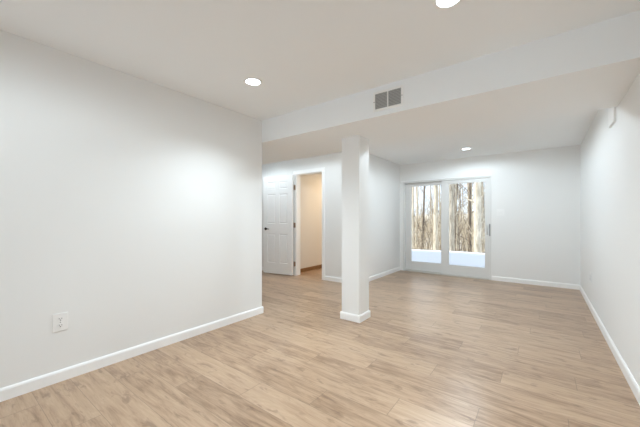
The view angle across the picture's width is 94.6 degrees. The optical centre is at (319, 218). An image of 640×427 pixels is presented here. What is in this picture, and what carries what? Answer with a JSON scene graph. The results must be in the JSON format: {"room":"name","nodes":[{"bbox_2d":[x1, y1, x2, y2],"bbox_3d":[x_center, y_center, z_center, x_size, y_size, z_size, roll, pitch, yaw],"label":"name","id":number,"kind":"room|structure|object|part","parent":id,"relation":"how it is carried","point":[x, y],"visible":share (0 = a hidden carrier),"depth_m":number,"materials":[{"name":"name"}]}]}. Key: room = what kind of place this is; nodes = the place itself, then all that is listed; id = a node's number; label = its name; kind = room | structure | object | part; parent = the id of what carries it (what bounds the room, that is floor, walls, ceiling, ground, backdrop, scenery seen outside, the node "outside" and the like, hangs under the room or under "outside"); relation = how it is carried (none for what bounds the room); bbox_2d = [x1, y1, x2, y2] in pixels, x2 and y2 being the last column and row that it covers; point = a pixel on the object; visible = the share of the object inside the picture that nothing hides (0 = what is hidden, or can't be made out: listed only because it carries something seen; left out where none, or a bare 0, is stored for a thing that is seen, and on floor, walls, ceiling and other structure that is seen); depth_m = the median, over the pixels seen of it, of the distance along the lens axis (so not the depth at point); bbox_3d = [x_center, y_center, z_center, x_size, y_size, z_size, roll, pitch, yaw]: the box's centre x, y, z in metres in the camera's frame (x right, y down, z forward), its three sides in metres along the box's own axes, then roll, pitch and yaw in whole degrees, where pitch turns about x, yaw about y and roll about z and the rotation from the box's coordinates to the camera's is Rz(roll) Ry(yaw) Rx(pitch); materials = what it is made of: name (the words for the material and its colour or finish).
{"room":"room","nodes":[
{"label":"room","id":0,"kind":"room"},
{"bbox_2d":[0,30,261,387],"bbox_3d":[-2.236,-0.019,1.738,0.120,2.379,4.889,0,0,37],"label":"wall","id":1,"kind":"structure","parent":0,"point":[131,206],"depth_m":2.37,"materials":[{"name":"white paint"}]},
{"bbox_2d":[52,312,67,332],"bbox_3d":[-1.866,0.746,2.123,0.009,0.128,0.086,0,0,37],"label":"wall outlet","id":2,"kind":"object","parent":1,"relation":"attached to","point":[59,321],"visible":1,"depth_m":2.12,"materials":[{"name":"white plastic"}]},
{"bbox_2d":[0,306,263,401],"bbox_3d":[-3.508,1.129,2.704,3.342,0.082,4.903,0,0,37],"label":"baseboard","id":3,"kind":"structure","parent":1,"relation":"attached to","point":[8,392],"depth_m":2.37,"materials":[{"name":"white paint"}]},
{"bbox_2d":[262,152,341,277],"bbox_3d":[-0.699,-0.019,6.284,3.526,2.379,0.120,0,0,37],"label":"wall","id":4,"kind":"structure","parent":0,"point":[332,163],"depth_m":5.55,"materials":[{"name":"white paint"}]},
{"bbox_2d":[263,167,324,279],"bbox_3d":[-0.516,0.099,6.054,1.494,2.143,0.258,0,0,28],"label":"door","id":5,"kind":"structure","parent":4,"relation":"in","point":[281,194],"depth_m":6.12,"materials":[{"name":"white paint"}]},
{"bbox_3d":[-0.880,0.134,6.178,0.735,2.045,0.035,0,0,28],"label":"panel","id":6,"kind":"part","parent":5,"relation":"part of","materials":[{"name":"white paint"}]},
{"bbox_3d":[-0.191,0.099,5.893,0.796,2.143,0.134,0,0,37],"label":"frame","id":7,"kind":"part","parent":5,"relation":"part of","materials":[{"name":"white paint"}]},
{"bbox_2d":[262,267,341,282],"bbox_3d":[-0.740,1.129,6.230,3.526,0.082,0.014,0,0,37],"label":"baseboard","id":8,"kind":"structure","parent":4,"relation":"attached to","point":[328,278],"depth_m":5.48,"materials":[{"name":"white paint"}]},
{"bbox_2d":[300,173,321,268],"bbox_3d":[-0.050,-0.019,6.978,0.120,2.379,1.770,0,0,37],"label":"wall","id":9,"kind":"structure","parent":0,"point":[311,184],"depth_m":6.66,"materials":[{"name":"beige paint"}]},
{"bbox_2d":[300,264,321,272],"bbox_3d":[0.004,1.129,6.938,0.014,0.082,1.770,0,0,37],"label":"baseboard","id":10,"kind":"structure","parent":9,"relation":"attached to","point":[316,266],"depth_m":6.64,"materials":[{"name":"brown wood"}]},
{"bbox_2d":[0,268,639,426],"bbox_3d":[-1.011,1.220,3.314,6.840,0.100,9.121,0,0,37],"label":"floor","id":11,"kind":"structure","parent":0,"point":[433,350],"depth_m":2.30,"materials":[{"name":"brown wood"}]},
{"bbox_2d":[0,0,639,164],"bbox_3d":[-1.011,-1.279,3.314,6.840,0.140,9.121,0,0,37],"label":"ceiling","id":12,"kind":"structure","parent":0,"point":[304,53],"depth_m":2.01,"materials":[{"name":"white paint"}]},
{"bbox_2d":[243,77,261,85],"bbox_3d":[-0.592,-1.205,2.609,0.164,0.008,0.164,0,0,37],"label":"recessed light","id":13,"kind":"object","parent":12,"relation":"in","point":[252,81],"visible":1,"depth_m":2.60,"materials":[{"name":"white paint"}]},
{"bbox_2d":[433,0,461,9],"bbox_3d":[0.706,-1.205,1.624,0.164,0.008,0.164,0,0,37],"label":"recessed light","id":14,"kind":"object","parent":12,"relation":"in","point":[439,4],"visible":1,"depth_m":1.65,"materials":[{"name":"white"}]},
{"bbox_2d":[342,135,368,314],"bbox_3d":[0.418,0.117,3.482,0.233,2.107,0.233,0,0,37],"label":"wall column","id":15,"kind":"structure","parent":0,"point":[355,149],"depth_m":3.39,"materials":[{"name":"white paint"}]},
{"bbox_2d":[340,310,370,322],"bbox_3d":[0.418,1.129,3.482,0.261,0.082,0.261,0,0,37],"label":"baseboard","id":16,"kind":"structure","parent":15,"relation":"attached to","point":[343,315],"depth_m":3.39,"materials":[{"name":"white paint"}]},
{"bbox_2d":[369,154,399,276],"bbox_3d":[1.230,-0.019,6.015,0.120,2.379,1.770,0,0,37],"label":"wall","id":17,"kind":"structure","parent":0,"point":[384,175],"depth_m":5.99,"materials":[{"name":"white paint"}]},
{"bbox_2d":[369,267,400,281],"bbox_3d":[1.243,1.129,5.921,0.014,0.082,1.904,0,0,37],"label":"baseboard","id":18,"kind":"structure","parent":17,"relation":"attached to","point":[388,272],"depth_m":5.97,"materials":[{"name":"white paint"}]},
{"bbox_2d":[262,10,639,163],"bbox_3d":[-0.442,-1.073,4.069,6.600,0.272,0.994,0,0,37],"label":"ceiling beam","id":19,"kind":"structure","parent":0,"point":[592,67],"depth_m":2.40,"materials":[{"name":"white paint"}]},
{"bbox_2d":[373,85,402,111],"bbox_3d":[0.608,-1.072,2.651,0.284,0.178,0.011,0,0,37],"label":"air vent","id":20,"kind":"object","parent":19,"relation":"in","point":[392,97],"visible":1,"depth_m":2.65,"materials":[{"name":"white metal"}]},
{"bbox_2d":[400,145,579,284],"bbox_3d":[1.680,-0.019,6.890,6.600,2.379,0.170,0,0,37],"label":"wall","id":21,"kind":"structure","parent":0,"point":[537,236],"depth_m":5.24,"materials":[{"name":"white paint"}]},
{"bbox_2d":[401,174,491,279],"bbox_3d":[2.575,0.166,6.173,1.783,2.009,0.161,0,0,37],"label":"door","id":22,"kind":"structure","parent":21,"relation":"in","point":[443,268],"depth_m":6.13,"materials":[{"name":"white plastic"}]},
{"bbox_3d":[2.277,0.184,6.441,0.826,1.924,0.038,0,0,37],"label":"fixed panel","id":23,"kind":"part","parent":22,"relation":"part of","materials":[{"name":"clear glass"}]},
{"bbox_3d":[2.540,-0.827,6.126,1.783,0.024,0.018,0,0,37],"label":"head casing","id":24,"kind":"part","parent":22,"relation":"part of","materials":[{"name":"white paint"}]},
{"bbox_3d":[2.897,0.184,5.917,0.876,1.924,0.038,0,0,37],"label":"sliding panel","id":25,"kind":"part","parent":22,"relation":"part of","materials":[{"name":"white plastic"}]},
{"bbox_2d":[492,276,578,289],"bbox_3d":[3.751,1.129,5.217,1.251,0.082,0.014,0,0,37],"label":"baseboard","id":26,"kind":"structure","parent":21,"relation":"attached to","point":[495,278],"depth_m":5.18,"materials":[{"name":"white paint"}]},
{"bbox_2d":[580,73,639,386],"bbox_3d":[1.674,-0.019,1.294,0.120,2.379,9.121,0,0,37],"label":"wall","id":27,"kind":"structure","parent":0,"point":[609,157],"depth_m":2.56,"materials":[{"name":"white paint"}]},
{"bbox_2d":[579,285,639,404],"bbox_3d":[1.606,1.129,1.314,0.014,0.082,8.831,0,0,37],"label":"baseboard","id":28,"kind":"structure","parent":27,"relation":"attached to","point":[635,388],"depth_m":2.45,"materials":[{"name":"white paint"}]},
{"bbox_2d":[608,107,615,127],"bbox_3d":[2.569,-0.930,2.598,0.018,0.210,0.250,0,0,37],"label":"cover plate","id":29,"kind":"object","parent":27,"relation":"attached to","point":[611,111],"visible":0.56,"depth_m":2.58,"materials":[{"name":"white plastic"}]},
{"label":"outside","id":30,"kind":"structure","parent":0,"visible":0},
{"bbox_2d":[412,249,484,267],"bbox_3d":[2.101,1.599,10.277,27.000,1.059,5.749,0,0,37],"label":"snow","id":31,"kind":"object","parent":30,"point":[474,259],"visible":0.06,"depth_m":8.34,"materials":[{"name":"white snow"}]},
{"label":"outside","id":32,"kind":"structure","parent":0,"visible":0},
{"bbox_2d":[414,214,484,251],"bbox_3d":[5.762,0.988,41.341,79.500,3.954,49.500,0,0,37],"label":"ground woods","id":33,"kind":"structure","parent":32,"point":[427,214],"depth_m":28.97,"materials":[{"name":"brown plant"}]},
{"bbox_2d":[412,187,413,248],"bbox_3d":[4.602,-2.155,15.725,2.995,10.217,2.233,0,0,-9],"label":"bare tree","id":34,"kind":"object","parent":33,"relation":"on","point":[412,187],"visible":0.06,"depth_m":15.17,"materials":[{"name":"beige plant"}]},
{"bbox_2d":[415,187,417,248],"bbox_3d":[5.603,-2.969,16.705,3.856,11.892,2.412,0,0,14],"label":"bare tree","id":35,"kind":"object","parent":33,"relation":"on","point":[417,187],"visible":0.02,"depth_m":17.10,"materials":[{"name":"brown plant"}]},
{"bbox_2d":[416,187,438,249],"bbox_3d":[5.867,-0.814,15.539,2.662,7.537,1.860,0,0,-14],"label":"bare tree","id":36,"kind":"object","parent":33,"relation":"on","point":[423,187],"visible":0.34,"depth_m":15.50,"materials":[{"name":"beige plant"}]},
{"bbox_2d":[421,186,439,249],"bbox_3d":[6.243,-1.510,17.585,2.633,9.088,1.616,0,0,-38],"label":"bare tree","id":37,"kind":"object","parent":33,"relation":"on","point":[422,237],"visible":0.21,"depth_m":17.40,"materials":[{"name":"brown plant"}]},
{"bbox_2d":[439,185,440,248],"bbox_3d":[8.100,-3.315,21.073,2.557,12.268,4.090,0,0,14],"label":"bare tree","id":38,"kind":"object","parent":33,"relation":"on","point":[439,185],"visible":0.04,"depth_m":21.02,"materials":[{"name":"brown plant"}]},
{"bbox_2d":[427,185,460,249],"bbox_3d":[5.141,-2.611,13.702,2.874,11.160,2.543,0,0,37],"label":"bare tree","id":39,"kind":"object","parent":33,"relation":"on","point":[435,233],"visible":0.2,"depth_m":13.46,"materials":[{"name":"beige plant"}]},
{"bbox_2d":[421,184,466,225],"bbox_3d":[8.399,-2.401,18.235,4.035,10.585,4.316,0,0,-29],"label":"bare tree","id":40,"kind":"object","parent":33,"relation":"on","point":[457,184],"visible":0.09,"depth_m":18.31,"materials":[{"name":"brown plant"}]},
{"bbox_2d":[424,183,464,249],"bbox_3d":[6.026,-0.268,14.611,2.273,6.873,2.923,0,0,-1],"label":"bare tree","id":41,"kind":"object","parent":33,"relation":"on","point":[460,183],"visible":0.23,"depth_m":14.14,"materials":[{"name":"beige plant"}]},
{"bbox_2d":[413,198,484,252],"bbox_3d":[9.529,0.198,26.744,16.331,5.702,27.525,0,0,32],"label":"dry brush","id":42,"kind":"object","parent":33,"relation":"on","point":[426,218],"visible":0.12,"depth_m":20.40,"materials":[{"name":"beige plant"}]},
{"bbox_2d":[425,184,473,250],"bbox_3d":[6.877,-1.755,15.315,2.935,9.624,3.379,0,0,20],"label":"bare tree","id":43,"kind":"object","parent":33,"relation":"on","point":[455,188],"visible":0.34,"depth_m":15.27,"materials":[{"name":"brown plant"}]},
{"bbox_2d":[426,184,472,232],"bbox_3d":[7.304,-1.281,16.276,3.307,8.360,3.092,0,0,1],"label":"bare tree","id":44,"kind":"object","parent":33,"relation":"on","point":[454,184],"visible":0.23,"depth_m":16.09,"materials":[{"name":"brown plant"}]},
{"bbox_2d":[449,184,454,250],"bbox_3d":[5.545,-2.990,12.835,0.969,12.004,1.170,0,0,37],"label":"bare tree","id":45,"kind":"object","parent":33,"relation":"on","point":[451,186],"visible":0.12,"depth_m":12.54,"materials":[{"name":"beige plant"}]},
{"bbox_2d":[430,183,484,251],"bbox_3d":[7.139,-2.326,14.641,2.948,11.013,3.561,0,0,3],"label":"bare tree","id":46,"kind":"object","parent":33,"relation":"on","point":[469,197],"visible":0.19,"depth_m":14.48,"materials":[{"name":"brown plant"}]},
{"bbox_2d":[455,192,465,250],"bbox_3d":[7.025,-0.695,15.415,2.668,7.324,2.854,0,0,-43],"label":"bare tree","id":47,"kind":"object","parent":33,"relation":"on","point":[459,192],"visible":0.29,"depth_m":15.30,"materials":[{"name":"brown plant"}]},
{"bbox_2d":[457,183,473,243],"bbox_3d":[8.559,-2.634,17.163,3.316,11.044,4.264,0,0,22],"label":"bare tree","id":48,"kind":"object","parent":33,"relation":"on","point":[467,183],"visible":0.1,"depth_m":16.80,"materials":[{"name":"beige plant"}]},
{"bbox_2d":[460,187,473,223],"bbox_3d":[10.477,-2.798,21.577,2.541,10.384,3.636,0,0,12],"label":"bare tree","id":49,"kind":"object","parent":33,"relation":"on","point":[462,187],"visible":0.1,"depth_m":21.52,"materials":[{"name":"beige plant"}]},
{"bbox_2d":[460,184,484,236],"bbox_3d":[14.040,-3.126,26.503,4.125,11.130,3.901,0,0,42],"label":"bare tree","id":50,"kind":"object","parent":33,"relation":"on","point":[471,184],"visible":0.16,"depth_m":26.50,"materials":[{"name":"brown plant"}]},
{"bbox_2d":[464,182,484,252],"bbox_3d":[6.349,-2.748,11.492,1.593,12.003,1.130,0,0,-13],"label":"bare tree","id":51,"kind":"object","parent":33,"relation":"on","point":[478,241],"visible":0.36,"depth_m":11.51,"materials":[{"name":"beige plant"}]},
{"bbox_2d":[467,182,484,252],"bbox_3d":[7.199,-2.078,13.256,2.670,10.188,3.892,0,0,37],"label":"bare tree","id":52,"kind":"object","parent":33,"relation":"on","point":[482,206],"visible":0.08,"depth_m":13.28,"materials":[{"name":"beige plant"}]}
]}

